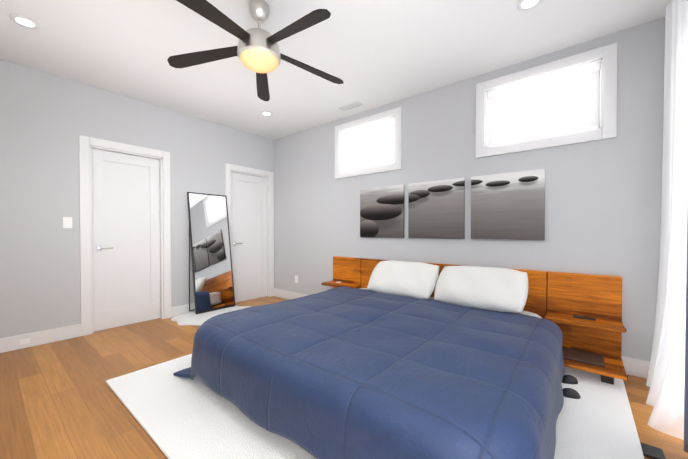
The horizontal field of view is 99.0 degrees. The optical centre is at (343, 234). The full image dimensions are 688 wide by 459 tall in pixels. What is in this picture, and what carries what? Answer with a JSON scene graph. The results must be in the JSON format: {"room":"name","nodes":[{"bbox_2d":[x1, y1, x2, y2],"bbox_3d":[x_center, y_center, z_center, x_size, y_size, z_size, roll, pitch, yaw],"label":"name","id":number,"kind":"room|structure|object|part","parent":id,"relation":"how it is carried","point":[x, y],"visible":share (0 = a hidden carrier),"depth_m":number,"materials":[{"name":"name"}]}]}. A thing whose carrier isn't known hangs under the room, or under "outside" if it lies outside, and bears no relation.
{"room":"bedroom","nodes":[
{"label":"bedroom","id":0,"kind":"room"},
{"bbox_2d":[0,59,273,337],"bbox_3d":[-2.525,-0.275,3.636,0.140,2.720,4.230,1,1,39],"label":"wall","id":1,"kind":"structure","parent":0,"point":[47,120],"depth_m":3.04,"materials":[{"name":"grey paint"}]},
{"bbox_2d":[0,324,80,352],"bbox_3d":[-3.259,1.029,2.625,0.016,0.135,1.370,1,1,39],"label":"baseboard","id":2,"kind":"structure","parent":1,"relation":"attached to","point":[7,344],"depth_m":2.92,"materials":[{"name":"white wood"}]},
{"bbox_2d":[19,338,29,344],"bbox_3d":[-3.077,1.029,2.831,0.008,0.050,0.070,1,1,39],"label":"electrical outlet","id":3,"kind":"object","parent":2,"relation":"attached to","point":[24,341],"visible":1,"depth_m":2.83,"materials":[{"name":"white plastic"}]},
{"bbox_2d":[63,217,71,227],"bbox_3d":[-2.889,-0.129,3.071,0.010,0.116,0.072,1,1,39],"label":"switch plate","id":4,"kind":"object","parent":1,"relation":"attached to","point":[67,222],"visible":1,"depth_m":3.07,"materials":[{"name":"white plastic"}]},
{"bbox_2d":[79,135,170,335],"bbox_3d":[-2.600,0.008,3.533,0.158,2.155,0.890,1,1,39],"label":"door frame","id":5,"kind":"structure","parent":1,"relation":"attached to","point":[87,145],"depth_m":3.23,"materials":[{"name":"white wood"}]},
{"bbox_2d":[92,149,159,331],"bbox_3d":[-2.599,0.058,3.533,0.038,2.039,0.674,1,1,39],"label":"door","id":6,"kind":"structure","parent":1,"relation":"in","point":[126,227],"depth_m":3.50,"materials":[{"name":"white wood"}]},
{"bbox_2d":[96,246,112,249],"bbox_3d":[-2.708,0.148,3.325,0.056,0.054,0.142,1,1,39],"label":"door handle","id":7,"kind":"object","parent":6,"relation":"attached to","point":[99,247],"depth_m":3.30,"materials":[{"name":"silver metal"}]},
{"bbox_2d":[171,303,194,316],"bbox_3d":[-2.027,1.011,4.142,0.016,0.135,0.760,1,1,39],"label":"baseboard","id":8,"kind":"structure","parent":1,"relation":"attached to","point":[182,309],"depth_m":3.94,"materials":[{"name":"white"}]},
{"bbox_2d":[231,172,266,302],"bbox_3d":[-1.558,0.043,4.813,0.038,2.039,0.674,1,1,39],"label":"door","id":9,"kind":"structure","parent":1,"relation":"in","point":[249,219],"depth_m":4.80,"materials":[{"name":"white wood"}]},
{"bbox_2d":[225,163,273,296],"bbox_3d":[-1.560,-0.007,4.814,0.158,2.155,0.890,1,1,39],"label":"door frame","id":10,"kind":"structure","parent":1,"relation":"attached to","point":[268,175],"depth_m":5.04,"materials":[{"name":"white wood"}]},
{"bbox_2d":[0,0,671,139],"bbox_3d":[-0.616,-1.677,2.069,5.060,0.120,4.230,1,1,39],"label":"ceiling","id":11,"kind":"structure","parent":0,"point":[371,54],"depth_m":2.52,"materials":[{"name":"white paint"}]},
{"bbox_2d":[9,14,39,29],"bbox_3d":[-2.420,-1.614,2.227,0.160,0.008,0.160,1,1,39],"label":"recessed light","id":12,"kind":"object","parent":11,"relation":"in","point":[24,21],"visible":0.98,"depth_m":2.22,"materials":[{"name":"white"}]},
{"bbox_2d":[167,0,343,100],"bbox_3d":[-0.565,-1.396,2.036,1.261,0.440,1.304,1,1,39],"label":"fan","id":13,"kind":"object","parent":11,"relation":"hanging from","point":[257,50],"visible":1,"depth_m":2.00,"materials":[{"name":"black wood"}]},
{"bbox_3d":[-0.599,-1.426,2.077,0.296,0.382,0.296,1,1,39],"label":"motor","id":14,"kind":"part","parent":13,"relation":"part of","materials":[{"name":"silver metal"}]},
{"bbox_2d":[261,111,272,115],"bbox_3d":[-1.042,-1.634,3.955,0.160,0.008,0.160,1,1,39],"label":"recessed light","id":15,"kind":"object","parent":11,"relation":"in","point":[266,113],"visible":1,"depth_m":3.95,"materials":[{"name":"white"}]},
{"bbox_2d":[338,102,361,110],"bbox_3d":[0.082,-1.630,3.738,0.300,0.012,0.120,1,1,39],"label":"ceiling vent","id":16,"kind":"object","parent":11,"relation":"in","point":[351,106],"visible":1,"depth_m":3.72,"materials":[{"name":"grey metal"}]},
{"bbox_2d":[517,0,542,10],"bbox_3d":[1.289,-1.611,2.036,0.160,0.008,0.160,1,1,39],"label":"recessed light","id":17,"kind":"object","parent":11,"relation":"in","point":[524,5],"visible":1,"depth_m":2.05,"materials":[{"name":"white"}]},
{"bbox_2d":[646,0,687,439],"bbox_3d":[2.024,-0.250,1.844,0.215,2.688,0.876,1,1,39],"label":"sheer curtain","id":18,"kind":"object","parent":11,"relation":"hanging from","point":[665,382],"visible":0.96,"depth_m":1.81,"materials":[{"name":"white fabric"}]},
{"bbox_2d":[0,296,687,458],"bbox_3d":[-0.616,1.163,2.102,5.060,0.120,4.230,1,1,39],"label":"floor","id":19,"kind":"structure","parent":0,"point":[60,400],"depth_m":2.01,"materials":[{"name":"brown wood"}]},
{"bbox_2d":[171,305,251,325],"bbox_3d":[-1.686,1.063,3.955,0.741,0.036,1.043,1,1,39],"label":"sheepskin","id":20,"kind":"object","parent":19,"relation":"on","point":[192,318],"visible":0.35,"depth_m":3.77,"materials":[{"name":"fur"}]},
{"bbox_2d":[187,192,234,313],"bbox_3d":[-1.860,0.229,4.139,0.257,1.627,0.560,1,1,39],"label":"mirror","id":21,"kind":"object","parent":20,"relation":"on","point":[209,241],"visible":1,"depth_m":4.11,"materials":[{"name":"black metal"}]},
{"bbox_2d":[106,354,643,458],"bbox_3d":[0.200,1.093,2.250,3.000,0.016,2.590,1,1,39],"label":"rug","id":22,"kind":"object","parent":19,"relation":"on","point":[175,417],"visible":0.29,"depth_m":1.72,"materials":[{"name":"white carpet"}]},
{"bbox_2d":[173,256,627,458],"bbox_3d":[0.312,0.690,2.391,3.022,0.785,2.314,1,1,39],"label":"bed","id":23,"kind":"object","parent":22,"relation":"on","point":[364,358],"visible":1,"depth_m":1.68,"materials":[{"name":"blue fabric"}]},
{"bbox_2d":[367,260,438,298],"bbox_3d":[0.617,0.465,3.145,0.770,0.347,0.344,1,1,39],"label":"pillow","id":24,"kind":"object","parent":23,"relation":"on","point":[415,280],"depth_m":3.03,"materials":[{"name":"fabric"}]},
{"bbox_3d":[0.362,0.806,2.399,1.950,0.243,2.050,1,1,39],"label":"mattress","id":25,"kind":"part","parent":23,"relation":"part of","materials":[{"name":"fabric"}]},
{"bbox_3d":[0.909,0.656,3.126,3.010,0.670,0.421,1,1,39],"label":"headboard","id":26,"kind":"part","parent":23,"relation":"part of","materials":[{"name":"brown wood"}]},
{"bbox_2d":[434,266,527,312],"bbox_3d":[1.218,0.470,2.662,0.770,0.350,0.342,1,1,39],"label":"pillow","id":27,"kind":"object","parent":23,"relation":"on","point":[486,289],"depth_m":2.56,"materials":[{"name":"fabric"}]},
{"bbox_2d":[562,375,577,383],"bbox_3d":[1.634,1.061,2.173,0.170,0.049,0.072,0,1,9],"label":"slipper","id":28,"kind":"object","parent":22,"relation":"on","point":[568,379],"depth_m":2.14,"materials":[{"name":"black fabric"}]},
{"bbox_2d":[562,388,580,398],"bbox_3d":[1.502,1.063,1.996,0.170,0.049,0.072,0,1,24],"label":"slipper","id":29,"kind":"object","parent":22,"relation":"on","point":[570,392],"depth_m":1.96,"materials":[{"name":"black fabric"}]},
{"bbox_2d":[640,442,665,458],"bbox_3d":[1.563,1.101,1.485,0.080,0.018,0.100,1,1,39],"label":"doorstop","id":30,"kind":"object","parent":19,"relation":"on","point":[651,452],"visible":0.92,"depth_m":1.47,"materials":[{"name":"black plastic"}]},
{"bbox_2d":[274,17,664,360],"bbox_3d":[0.673,-0.276,3.673,4.780,2.720,0.140,1,1,39],"label":"wall","id":31,"kind":"structure","parent":0,"point":[603,202],"depth_m":2.76,"materials":[{"name":"grey paint"}]},
{"bbox_2d":[335,107,401,178],"bbox_3d":[0.326,-1.174,3.933,1.060,0.750,0.158,1,1,39],"label":"window","id":32,"kind":"structure","parent":31,"relation":"in","point":[396,113],"depth_m":3.82,"materials":[{"name":"white wood"}]},
{"bbox_2d":[342,118,394,170],"bbox_3d":[0.316,-1.175,3.919,0.852,0.545,0.052,1,1,39],"label":"window blind","id":33,"kind":"object","parent":32,"relation":"attached to","point":[370,145],"visible":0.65,"depth_m":3.88,"materials":[{"name":"white"}]},
{"bbox_2d":[360,184,404,237],"bbox_3d":[0.471,-0.286,3.725,0.640,0.640,0.030,1,1,39],"label":"art","id":34,"kind":"object","parent":31,"relation":"attached to","point":[381,212],"visible":1,"depth_m":3.69},
{"bbox_2d":[408,178,464,238],"bbox_3d":[1.016,-0.281,3.282,0.635,0.640,0.030,1,1,39],"label":"art","id":35,"kind":"object","parent":31,"relation":"attached to","point":[436,209],"visible":0.94,"depth_m":3.25},
{"bbox_2d":[274,288,649,378],"bbox_3d":[0.624,1.017,3.628,4.780,0.135,0.016,1,1,39],"label":"baseboard","id":36,"kind":"structure","parent":31,"relation":"attached to","point":[636,367],"depth_m":2.30,"materials":[{"name":"white wood"}]},
{"bbox_2d":[471,169,544,239],"bbox_3d":[1.562,-0.276,2.839,0.630,0.640,0.030,1,1,39],"label":"art","id":37,"kind":"object","parent":31,"relation":"attached to","point":[510,206],"visible":0.98,"depth_m":2.81},
{"bbox_2d":[476,42,617,157],"bbox_3d":[1.809,-1.160,2.728,1.060,0.750,0.158,1,1,39],"label":"window","id":38,"kind":"structure","parent":31,"relation":"in","point":[607,96],"depth_m":2.56,"materials":[{"name":"white wood"}]},
{"bbox_2d":[488,62,599,145],"bbox_3d":[1.798,-1.161,2.715,0.852,0.545,0.052,1,1,39],"label":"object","id":39,"kind":"structure","parent":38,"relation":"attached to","point":[564,102],"depth_m":2.66,"materials":[{"name":"white glass"}]},
{"bbox_3d":[1.294,-1.585,0.654,0.020,0.029,3.660,1,1,39],"label":"rail","id":40,"kind":"object","parent":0,"visible":0},
{"bbox_2d":[684,210,687,452],"bbox_3d":[1.362,-0.243,0.908,0.157,2.680,1.317,1,1,39],"label":"curtain","id":41,"kind":"object","parent":40,"relation":"hanging from","point":[686,401],"visible":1,"depth_m":1.47,"materials":[{"name":"fabric"}]}
]}

